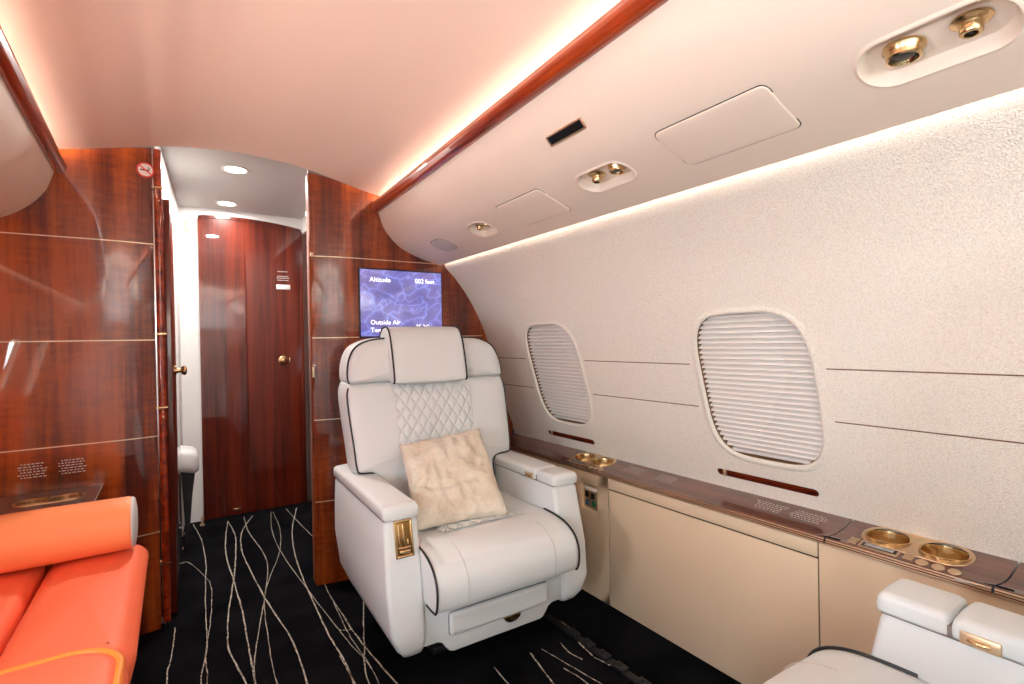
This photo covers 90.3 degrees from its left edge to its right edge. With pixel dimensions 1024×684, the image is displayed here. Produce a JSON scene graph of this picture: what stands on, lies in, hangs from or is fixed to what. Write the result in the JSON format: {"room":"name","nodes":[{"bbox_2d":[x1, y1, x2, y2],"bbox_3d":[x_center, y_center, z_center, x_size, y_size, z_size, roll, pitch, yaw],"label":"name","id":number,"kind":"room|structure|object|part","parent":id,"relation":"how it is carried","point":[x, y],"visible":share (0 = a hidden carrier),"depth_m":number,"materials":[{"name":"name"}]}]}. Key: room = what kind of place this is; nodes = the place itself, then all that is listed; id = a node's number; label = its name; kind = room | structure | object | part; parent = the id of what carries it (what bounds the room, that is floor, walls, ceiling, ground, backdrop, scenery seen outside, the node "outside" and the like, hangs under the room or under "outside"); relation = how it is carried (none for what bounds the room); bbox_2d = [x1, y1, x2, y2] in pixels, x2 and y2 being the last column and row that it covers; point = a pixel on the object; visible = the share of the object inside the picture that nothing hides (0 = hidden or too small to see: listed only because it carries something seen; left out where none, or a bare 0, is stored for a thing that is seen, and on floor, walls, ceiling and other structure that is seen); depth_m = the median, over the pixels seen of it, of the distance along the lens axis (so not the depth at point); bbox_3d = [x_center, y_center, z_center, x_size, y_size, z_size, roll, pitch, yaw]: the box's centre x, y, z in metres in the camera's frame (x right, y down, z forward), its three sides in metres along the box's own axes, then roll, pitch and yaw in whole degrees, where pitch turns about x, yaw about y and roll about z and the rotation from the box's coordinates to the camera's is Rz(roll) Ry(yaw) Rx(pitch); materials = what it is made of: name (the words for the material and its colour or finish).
{"room":"aircraft cabin","nodes":[
{"label":"aircraft cabin","id":0,"kind":"room"},
{"bbox_2d":[0,147,161,635],"bbox_3d":[-1.804,0.191,1.689,1.035,1.874,0.084,-1,0,-39],"label":"wall","id":1,"kind":"structure","parent":0,"point":[78,342],"depth_m":1.85,"materials":[{"name":"brown wood"}]},
{"bbox_2d":[17,462,46,478],"bbox_3d":[-1.666,0.447,1.769,0.077,0.049,0.001,-1,0,-34],"label":"printed notice","id":2,"kind":"object","parent":1,"relation":"attached to","point":[41,462],"visible":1,"depth_m":1.77,"materials":[{"name":"grey paint"}]},
{"bbox_2d":[58,458,86,473],"bbox_3d":[-1.578,0.445,1.828,0.078,0.049,0.001,-1,0,-34],"label":"printed notice","id":3,"kind":"object","parent":1,"relation":"attached to","point":[78,458],"visible":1,"depth_m":1.83,"materials":[{"name":"grey paint"}]},
{"bbox_2d":[136,162,154,177],"bbox_3d":[-1.415,-0.664,1.964,0.058,0.058,0.002,-1,0,-39],"label":"no smoking sign","id":4,"kind":"object","parent":1,"relation":"attached to","point":[144,169],"visible":1,"depth_m":1.96,"materials":[{"name":"red"}]},
{"bbox_2d":[151,149,170,622],"bbox_3d":[-1.379,0.172,2.000,0.042,1.853,0.032,-1,0,-34],"label":"door frame","id":5,"kind":"structure","parent":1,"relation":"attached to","point":[156,186],"depth_m":1.99,"materials":[{"name":"brown wood"}]},
{"bbox_2d":[112,146,347,623],"bbox_3d":[-1.193,0.114,2.161,2.800,2.000,0.118,-1,0,-34],"label":"trim","id":6,"kind":"structure","parent":1,"relation":"attached to","point":[151,147],"depth_m":2.04,"materials":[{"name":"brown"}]},
{"bbox_2d":[155,146,184,535],"bbox_3d":[-1.718,0.123,2.579,0.001,2.000,1.323,-1,0,-30],"label":"wall","id":7,"kind":"structure","parent":0,"point":[167,191],"depth_m":2.97,"materials":[{"name":"white plastic"}]},
{"bbox_2d":[162,199,186,613],"bbox_3d":[-1.465,0.264,2.228,0.081,1.690,0.340,-1,0,-30],"label":"pocket door","id":8,"kind":"structure","parent":7,"relation":"in","point":[173,370],"depth_m":2.08,"materials":[{"name":"brown wood"}]},
{"bbox_3d":[-1.426,0.123,2.193,0.043,0.048,0.048,-1,0,-30],"label":"knob","id":9,"kind":"part","parent":8,"relation":"part of","materials":[{"name":"gold metal"}]},
{"bbox_2d":[160,146,306,218],"bbox_3d":[-1.354,-0.855,2.806,1.120,0.001,1.360,-1,0,-34],"label":"ceiling","id":10,"kind":"structure","parent":0,"point":[197,178],"depth_m":2.72,"materials":[{"name":"grey"}]},
{"bbox_2d":[215,201,237,206],"bbox_3d":[-1.748,-0.862,3.120,0.124,0.035,0.124,-1,0,-34],"label":"recessed light","id":11,"kind":"object","parent":10,"relation":"in","point":[222,203],"visible":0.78,"depth_m":3.14,"materials":[{"name":"white plastic"}]},
{"bbox_2d":[221,165,248,173],"bbox_3d":[-1.370,-0.867,2.519,0.124,0.035,0.124,-1,0,-34],"label":"recessed light","id":12,"kind":"object","parent":10,"relation":"in","point":[232,169],"visible":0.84,"depth_m":2.53,"materials":[{"name":"white plastic"}]},
{"bbox_2d":[178,205,307,522],"bbox_3d":[-1.699,0.119,3.375,1.100,2.000,0.001,-1,0,-34],"label":"wall","id":13,"kind":"structure","parent":0,"point":[188,241],"depth_m":3.18,"materials":[{"name":"white plastic"}]},
{"bbox_2d":[185,221,189,231],"bbox_3d":[-2.017,-0.719,3.164,0.028,0.064,0.010,-1,0,-34],"label":"light switch","id":14,"kind":"object","parent":13,"relation":"attached to","point":[187,223],"visible":1,"depth_m":3.16,"materials":[{"name":"plastic"}]},
{"bbox_2d":[197,215,306,520],"bbox_3d":[-1.695,0.154,3.361,0.615,1.931,0.074,-1,0,-34],"label":"door","id":15,"kind":"structure","parent":13,"relation":"in","point":[251,311],"depth_m":3.35,"materials":[{"name":"brown wood"}]},
{"bbox_3d":[-1.544,0.124,3.443,0.060,0.060,0.044,-1,0,-34],"label":"knob","id":16,"kind":"part","parent":15,"relation":"part of","materials":[{"name":"gold metal"}]},
{"bbox_2d":[302,232,311,504],"bbox_3d":[-1.080,0.178,3.021,0.023,1.862,1.290,-1,0,-34],"label":"wall","id":17,"kind":"structure","parent":0,"point":[304,243],"depth_m":3.49,"materials":[{"name":"brown wood"}]},
{"bbox_2d":[302,215,305,233],"bbox_3d":[-1.090,-0.824,3.004,0.023,0.135,1.320,-1,0,-34],"label":"trim","id":18,"kind":"structure","parent":17,"relation":"attached to","point":[304,217],"depth_m":3.49,"materials":[{"name":"white plastic"}]},
{"bbox_2d":[0,0,620,195],"bbox_3d":[-0.032,-0.758,0.466,1.980,0.097,4.000,-1,0,-34],"label":"ceiling","id":19,"kind":"structure","parent":0,"point":[358,94],"depth_m":1.42,"materials":[{"name":"beige fabric"}]},
{"bbox_2d":[0,25,65,216],"bbox_3d":[-0.619,-0.571,0.074,0.550,0.376,4.000,-1,0,-34],"label":"panel","id":20,"kind":"object","parent":19,"relation":"attached to","point":[30,155],"visible":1,"depth_m":1.45,"materials":[{"name":"beige plastic"}]},
{"bbox_2d":[371,0,1023,264],"bbox_3d":[0.563,-0.596,0.859,0.550,0.376,4.000,-1,0,-34],"label":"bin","id":21,"kind":"object","parent":19,"relation":"attached to","point":[642,68],"visible":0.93,"depth_m":1.05,"materials":[{"name":"beige plastic"}]},
{"bbox_2d":[430,239,457,250],"bbox_3d":[-0.306,-0.435,2.285,0.099,0.038,0.146,-1,0,-34],"label":"ceiling speaker","id":22,"kind":"object","parent":21,"relation":"attached to","point":[440,244],"visible":1,"depth_m":2.27,"materials":[{"name":"grey"}]},
{"bbox_2d":[475,224,483,230],"bbox_3d":[-0.127,-0.450,2.003,0.036,0.019,0.036,-1,0,-34],"label":"air gasper","id":23,"kind":"object","parent":21,"relation":"attached to","point":[479,227],"visible":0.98,"depth_m":1.99,"materials":[{"name":"gold metal"}]},
{"bbox_3d":[0.403,-0.663,0.754,0.051,0.054,4.003,-1,0,-32],"label":"wood rail","id":24,"kind":"part","parent":21,"relation":"part of","materials":[{"name":"brown wood"}]},
{"bbox_2d":[496,189,570,225],"bbox_3d":[0.065,-0.445,1.699,0.141,0.053,0.266,-1,0,-34],"label":"access panel","id":25,"kind":"object","parent":21,"relation":"in","point":[534,206],"visible":1,"depth_m":1.68,"materials":[{"name":"beige plastic"}]},
{"bbox_2d":[546,117,586,146],"bbox_3d":[0.136,-0.536,1.304,0.023,0.025,0.144,-1,0,-32],"label":"air vent","id":26,"kind":"object","parent":21,"relation":"attached to","point":[576,126],"visible":1,"depth_m":1.30,"materials":[{"name":"black plastic"}]},
{"bbox_2d":[588,171,605,183],"bbox_3d":[0.237,-0.456,1.416,0.050,0.027,0.050,-1,0,-34],"label":"air gasper","id":27,"kind":"object","parent":21,"relation":"attached to","point":[596,176],"visible":1,"depth_m":1.40,"materials":[{"name":"gold metal"}]},
{"bbox_2d":[608,163,626,174],"bbox_3d":[0.279,-0.459,1.351,0.050,0.022,0.050,-1,0,-34],"label":"light","id":28,"kind":"object","parent":21,"relation":"attached to","point":[615,169],"visible":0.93,"depth_m":1.34,"materials":[{"name":"gold metal"}]},
{"bbox_2d":[655,85,800,164],"bbox_3d":[0.450,-0.453,1.088,0.141,0.053,0.272,-1,0,-34],"label":"access panel","id":29,"kind":"object","parent":21,"relation":"in","point":[754,115],"visible":1,"depth_m":1.06,"materials":[{"name":"beige plastic"}]},
{"bbox_2d":[882,35,926,66],"bbox_3d":[0.627,-0.462,0.814,0.058,0.026,0.058,-1,0,-34],"label":"light","id":30,"kind":"object","parent":21,"relation":"attached to","point":[903,51],"visible":1,"depth_m":0.80,"materials":[{"name":"gold metal"}]},
{"bbox_2d":[949,7,994,38],"bbox_3d":[0.672,-0.462,0.744,0.049,0.026,0.049,-1,0,-34],"label":"air gasper","id":31,"kind":"object","parent":21,"relation":"attached to","point":[969,24],"visible":1,"depth_m":0.73,"materials":[{"name":"gold metal"}]},
{"bbox_2d":[305,172,512,584],"bbox_3d":[-0.452,0.159,2.588,1.072,1.879,0.088,-1,0,-28],"label":"wall","id":32,"kind":"structure","parent":0,"point":[344,234],"depth_m":2.35,"materials":[{"name":"brown wood"}]},
{"bbox_2d":[312,367,314,377],"bbox_3d":[-0.900,0.138,2.309,0.010,0.047,0.014,-1,0,-34],"label":"latch plate","id":33,"kind":"object","parent":32,"relation":"attached to","point":[313,368],"visible":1,"depth_m":2.30,"materials":[{"name":"gold metal"}]},
{"bbox_2d":[358,267,442,337],"bbox_3d":[-0.542,-0.190,2.518,0.434,0.334,0.013,-1,0,-34],"label":"wall display","id":34,"kind":"object","parent":32,"relation":"attached to","point":[386,297],"visible":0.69,"depth_m":2.50,"materials":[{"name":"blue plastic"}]},
{"bbox_2d":[130,502,741,683],"bbox_3d":[-0.395,1.102,1.037,2.850,0.002,5.380,-1,0,-34],"label":"floor","id":35,"kind":"structure","parent":0,"point":[252,609],"depth_m":1.89,"materials":[{"name":"black carpet"}]},
{"bbox_2d":[0,484,102,573],"bbox_3d":[-1.757,0.828,1.520,0.825,0.600,0.304,-1,0,-34],"label":"console","id":36,"kind":"object","parent":35,"relation":"on","point":[93,492],"visible":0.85,"depth_m":1.70,"materials":[{"name":"brown wood"}]},
{"bbox_2d":[15,497,48,505],"bbox_3d":[-1.562,0.546,1.659,0.081,0.054,0.081,-1,0,-34],"label":"cup holder","id":37,"kind":"object","parent":36,"relation":"in","point":[43,499],"visible":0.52,"depth_m":1.68,"materials":[{"name":"gold metal"}]},
{"bbox_2d":[11,493,85,506],"bbox_3d":[-1.527,0.521,1.682,0.184,0.002,0.092,-1,0,-34],"label":"plate","id":38,"kind":"object","parent":36,"relation":"on","point":[84,494],"visible":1,"depth_m":1.66,"materials":[{"name":"gold metal"}]},
{"bbox_2d":[51,493,82,500],"bbox_3d":[-1.491,0.544,1.706,0.081,0.054,0.081,-1,0,-34],"label":"cup holder","id":39,"kind":"object","parent":36,"relation":"in","point":[70,495],"visible":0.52,"depth_m":1.73,"materials":[{"name":"gold metal"}]},
{"bbox_2d":[0,545,148,683],"bbox_3d":[-1.123,0.683,0.770,0.881,0.870,1.635,-1,0,-34],"label":"divan","id":40,"kind":"object","parent":35,"relation":"on","point":[79,621],"visible":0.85,"depth_m":1.19,"materials":[{"name":"orange leather"}]},
{"bbox_2d":[0,566,45,656],"bbox_3d":[-1.472,0.836,1.071,0.628,0.376,0.745,-1,0,-34],"label":"seat cushion","id":41,"kind":"object","parent":40,"relation":"on","point":[18,589],"depth_m":1.33,"materials":[{"name":"orange leather"}]},
{"bbox_2d":[0,653,128,683],"bbox_3d":[-0.926,0.818,0.473,0.875,0.396,0.925,-1,0,-34],"label":"seat cushion","id":42,"kind":"object","parent":40,"relation":"on","point":[65,668],"depth_m":0.97,"materials":[{"name":"orange leather"}]},
{"bbox_2d":[0,496,137,573],"bbox_3d":[-1.507,0.565,1.365,0.813,0.160,0.163,-1,0,-34],"label":"sofa armrest","id":43,"kind":"object","parent":40,"relation":"on","point":[29,539],"visible":1,"depth_m":1.45,"materials":[{"name":"orange leather"}]},
{"bbox_2d":[180,445,198,542],"bbox_3d":[-1.834,0.857,2.880,0.112,0.534,0.200,-1,0,-34],"label":"seat","id":44,"kind":"object","parent":35,"relation":"on","point":[189,454],"visible":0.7,"depth_m":2.85,"materials":[{"name":"white plastic"}]},
{"bbox_2d":[334,326,586,656],"bbox_3d":[-0.207,0.510,1.945,0.756,1.161,0.809,-1,0,-32],"label":"armchair","id":45,"kind":"object","parent":35,"relation":"on","point":[457,585],"visible":0.9,"depth_m":1.83,"materials":[{"name":"white leather"}]},
{"bbox_3d":[-0.493,0.750,1.806,0.116,0.410,0.702,-1,0,-32],"label":"arm","id":46,"kind":"part","parent":45,"relation":"part of","materials":[{"name":"white leather"}]},
{"bbox_3d":[-0.329,0.598,1.549,0.058,0.107,0.028,-1,0,-32],"label":"buckle frame","id":47,"kind":"part","parent":45,"relation":"part of","materials":[{"name":"gold metal"}]},
{"bbox_3d":[-0.340,0.415,2.149,0.727,0.548,0.246,-1,0,-32],"label":"backrest","id":48,"kind":"part","parent":45,"relation":"part of","materials":[{"name":"white leather"}]},
{"bbox_3d":[-0.301,0.395,2.082,0.340,0.465,0.120,-1,0,-32],"label":"quilted panel","id":49,"kind":"part","parent":45,"relation":"part of","materials":[{"name":"white leather"}]},
{"bbox_2d":[399,428,508,530],"bbox_3d":[-0.225,0.490,1.861,0.347,0.282,0.276,-1,0,-26],"label":"pillow","id":50,"kind":"object","parent":45,"relation":"on","point":[451,478],"visible":0.99,"depth_m":1.81,"materials":[{"name":"beige fabric"}]},
{"bbox_3d":[-0.196,0.624,1.931,0.324,0.013,0.405,-1,0,-32],"label":"quilted seat panel","id":51,"kind":"part","parent":45,"relation":"part of","materials":[{"name":"white leather"}]},
{"bbox_2d":[418,490,577,613],"bbox_3d":[-0.153,0.710,1.864,0.529,0.170,0.617,-1,0,-32],"label":"seat cushion","id":52,"kind":"object","parent":45,"relation":"on","point":[469,561],"depth_m":1.63,"materials":[{"name":"white leather"}]},
{"bbox_3d":[-0.035,0.882,1.691,0.374,0.072,0.016,-1,0,-32],"label":"footrest drawer","id":53,"kind":"part","parent":45,"relation":"part of","materials":[{"name":"white leather"}]},
{"bbox_3d":[-0.002,0.927,1.713,0.064,0.020,0.016,-1,0,-32],"label":"drawer pull","id":54,"kind":"part","parent":45,"relation":"part of","materials":[{"name":"gold metal"}]},
{"bbox_3d":[0.068,0.520,1.991,0.008,0.022,0.055,-1,0,-32],"label":"latch plate","id":55,"kind":"part","parent":45,"relation":"part of","materials":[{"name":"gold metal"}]},
{"bbox_3d":[0.051,0.739,2.143,0.116,0.410,0.702,-1,0,-32],"label":"arm","id":56,"kind":"part","parent":45,"relation":"part of","materials":[{"name":"white leather"}]},
{"bbox_3d":[0.170,0.508,1.936,0.116,0.043,0.113,-1,0,-32],"label":"arm lid","id":57,"kind":"part","parent":45,"relation":"part of","materials":[{"name":"white leather"}]},
{"bbox_2d":[510,449,610,604],"bbox_3d":[0.168,0.826,2.459,0.020,0.524,0.871,-1,0,-34],"label":"base cabinet","id":58,"kind":"object","parent":35,"relation":"on","point":[592,490],"visible":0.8,"depth_m":2.16,"materials":[{"name":"beige leather"}]},
{"bbox_3d":[0.344,0.667,2.197,0.009,0.100,0.092,-1,0,-34],"label":"socket plate","id":59,"kind":"part","parent":58,"relation":"part of","materials":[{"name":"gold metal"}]},
{"bbox_2d":[544,614,651,683],"bbox_3d":[0.433,1.077,1.580,0.034,0.018,1.070,-1,0,-34],"label":"track","id":60,"kind":"object","parent":35,"relation":"on","point":[604,655],"visible":1,"depth_m":1.76,"materials":[{"name":"grey metal"}]},
{"bbox_2d":[608,479,819,683],"bbox_3d":[0.633,0.820,1.754,0.018,0.524,0.818,-1,0,-34],"label":"wall panel","id":61,"kind":"object","parent":35,"relation":"on","point":[741,596],"visible":0.93,"depth_m":1.68,"materials":[{"name":"beige leather"}]},
{"bbox_2d":[763,578,1023,683],"bbox_3d":[0.646,0.505,0.642,0.756,1.161,0.809,-1,0,-34],"label":"armchair","id":62,"kind":"object","parent":35,"relation":"on","point":[926,634],"visible":1,"depth_m":0.94,"materials":[{"name":"white leather"}]},
{"bbox_2d":[763,650,928,683],"bbox_3d":[0.597,0.706,0.723,0.529,0.170,0.617,-1,0,-34],"label":"seat cushion","id":63,"kind":"object","parent":62,"relation":"on","point":[824,666],"depth_m":0.97,"materials":[{"name":"white leather"}]},
{"bbox_3d":[0.795,0.506,0.989,0.116,0.043,0.113,-1,0,-34],"label":"arm lid","id":64,"kind":"part","parent":62,"relation":"part of","materials":[{"name":"white leather"}]},
{"bbox_3d":[0.936,0.733,0.791,0.116,0.410,0.702,-1,0,-34],"label":"arm","id":65,"kind":"part","parent":62,"relation":"part of","materials":[{"name":"white leather"}]},
{"bbox_3d":[0.803,0.516,0.872,0.008,0.022,0.055,-1,0,-34],"label":"latch plate","id":66,"kind":"part","parent":62,"relation":"part of","materials":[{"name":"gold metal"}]},
{"bbox_2d":[819,542,1023,658],"bbox_3d":[1.496,0.808,0.456,0.017,0.524,2.300,-1,0,-34],"label":"wall panel","id":67,"kind":"object","parent":35,"relation":"on","point":[850,584],"visible":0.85,"depth_m":1.33,"materials":[{"name":"beige leather"}]},
{"bbox_2d":[444,87,1023,583],"bbox_3d":[0.937,0.028,1.108,0.465,1.100,4.010,-1,0,-34],"label":"wall","id":68,"kind":"structure","parent":0,"point":[898,250],"depth_m":1.29,"materials":[{"name":"beige plastic"}]},
{"bbox_2d":[523,321,593,428],"bbox_3d":[0.216,0.153,2.378,0.187,0.503,0.406,-1,0,-34],"label":"window","id":69,"kind":"structure","parent":68,"relation":"in","point":[553,353],"depth_m":2.38,"materials":[{"name":"white plastic"}]},
{"bbox_3d":[0.280,0.364,2.419,0.016,0.014,0.250,-1,0,-34],"label":"rail","id":70,"kind":"part","parent":69,"relation":"part of","materials":[{"name":"white plastic"}]},
{"bbox_2d":[549,430,593,443],"bbox_3d":[0.282,0.459,2.461,0.021,0.024,0.338,-1,0,-34],"label":"slider","id":71,"kind":"object","parent":68,"relation":"attached to","point":[551,432],"visible":1,"depth_m":2.46,"materials":[{"name":"brown wood"}]},
{"bbox_2d":[510,434,852,543],"bbox_3d":[0.444,0.539,2.134,0.147,0.048,1.724,-1,0,-34],"label":"window ledge","id":72,"kind":"object","parent":68,"relation":"attached to","point":[732,502],"visible":0.94,"depth_m":1.76,"materials":[{"name":"brown wood"}]},
{"bbox_2d":[574,453,594,459],"bbox_3d":[0.337,0.549,2.331,0.101,0.054,0.101,-1,0,-34],"label":"cup holder","id":73,"kind":"object","parent":72,"relation":"in","point":[584,456],"visible":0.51,"depth_m":2.37,"materials":[{"name":"gold metal"}]},
{"bbox_2d":[567,458,603,470],"bbox_3d":[0.321,0.538,2.233,0.038,0.011,0.236,-1,0,-34],"label":"control panel","id":74,"kind":"object","parent":72,"relation":"on","point":[575,461],"visible":1,"depth_m":2.24,"materials":[{"name":"beige"}]},
{"bbox_3d":[0.296,0.538,2.275,0.031,0.008,0.088,-1,0,-34],"label":"display frame","id":75,"kind":"part","parent":74,"relation":"part of","materials":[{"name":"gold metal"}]},
{"bbox_2d":[573,452,616,465],"bbox_3d":[0.368,0.525,2.283,0.107,0.020,0.232,-1,0,-34],"label":"plate","id":76,"kind":"object","parent":72,"relation":"on","point":[597,456],"visible":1,"depth_m":2.28,"materials":[{"name":"gold metal"}]},
{"bbox_2d":[591,458,613,474],"bbox_3d":[0.400,0.548,2.236,0.101,0.054,0.101,-1,0,-34],"label":"cup holder","id":77,"kind":"object","parent":72,"relation":"in","point":[600,461],"visible":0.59,"depth_m":2.27,"materials":[{"name":"gold metal"}]},
{"bbox_2d":[754,500,786,512],"bbox_3d":[0.811,0.520,1.608,0.048,0.008,0.103,-1,0,-34],"label":"printed notice","id":78,"kind":"object","parent":72,"relation":"on","point":[759,500],"visible":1,"depth_m":1.61,"materials":[{"name":"grey paint"}]},
{"bbox_2d":[790,511,824,523],"bbox_3d":[0.877,0.519,1.509,0.048,0.008,0.099,-1,0,-34],"label":"printed notice","id":79,"kind":"object","parent":72,"relation":"on","point":[801,511],"visible":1,"depth_m":1.50,"materials":[{"name":"grey paint"}]},
{"bbox_2d":[691,306,830,471],"bbox_3d":[0.752,0.146,1.570,0.187,0.503,0.406,-1,0,-34],"label":"window","id":80,"kind":"structure","parent":68,"relation":"in","point":[758,372],"depth_m":1.56,"materials":[{"name":"white plastic"}]},
{"bbox_3d":[0.816,0.357,1.611,0.016,0.014,0.250,-1,0,-34],"label":"rail","id":81,"kind":"part","parent":80,"relation":"part of","materials":[{"name":"white plastic"}]},
{"bbox_2d":[718,468,818,496],"bbox_3d":[0.819,0.452,1.652,0.021,0.024,0.338,-1,0,-34],"label":"slider","id":82,"kind":"object","parent":68,"relation":"attached to","point":[795,488],"visible":1,"depth_m":1.64,"materials":[{"name":"brown wood"}]},
{"bbox_2d":[825,520,1017,594],"bbox_3d":[1.012,0.532,1.279,0.147,0.048,0.357,-1,0,-34],"label":"window ledge","id":83,"kind":"object","parent":68,"relation":"attached to","point":[988,570],"visible":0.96,"depth_m":1.20,"materials":[{"name":"brown wood"}]},
{"bbox_2d":[865,529,911,546],"bbox_3d":[0.993,0.540,1.343,0.101,0.054,0.101,-1,0,-34],"label":"cup holder","id":84,"kind":"object","parent":83,"relation":"in","point":[882,537],"visible":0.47,"depth_m":1.37,"materials":[{"name":"gold metal"}]},
{"bbox_2d":[847,537,961,575],"bbox_3d":[0.966,0.530,1.263,0.038,0.011,0.236,-1,0,-34],"label":"control panel","id":85,"kind":"object","parent":83,"relation":"on","point":[889,551],"visible":1,"depth_m":1.27,"materials":[{"name":"gold metal"}]},
{"bbox_2d":[864,543,893,552],"bbox_3d":[0.940,0.527,1.304,0.012,0.002,0.064,-1,0,-34],"label":"print","id":86,"kind":"object","parent":85,"relation":"on","point":[871,546],"depth_m":1.30},
{"bbox_3d":[0.940,0.529,1.304,0.031,0.008,0.088,-1,0,-34],"label":"display frame","id":87,"kind":"part","parent":85,"relation":"part of","materials":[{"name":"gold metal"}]},
{"bbox_2d":[862,527,975,565],"bbox_3d":[1.025,0.516,1.294,0.107,0.020,0.232,-1,0,-34],"label":"plate","id":88,"kind":"object","parent":83,"relation":"on","point":[912,548],"visible":1,"depth_m":1.29,"materials":[{"name":"gold metal"}]},
{"bbox_2d":[918,543,971,562],"bbox_3d":[1.058,0.539,1.245,0.101,0.054,0.101,-1,0,-34],"label":"cup holder","id":89,"kind":"object","parent":83,"relation":"in","point":[944,553],"visible":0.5,"depth_m":1.27,"materials":[{"name":"gold metal"}]},
{"bbox_2d":[994,562,1023,604],"bbox_3d":[1.638,0.522,0.336,0.147,0.044,1.935,-1,0,-34],"label":"window ledge","id":90,"kind":"object","parent":68,"relation":"attached to","point":[1013,589],"visible":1,"depth_m":1.10,"materials":[{"name":"brown wood"}]}
]}

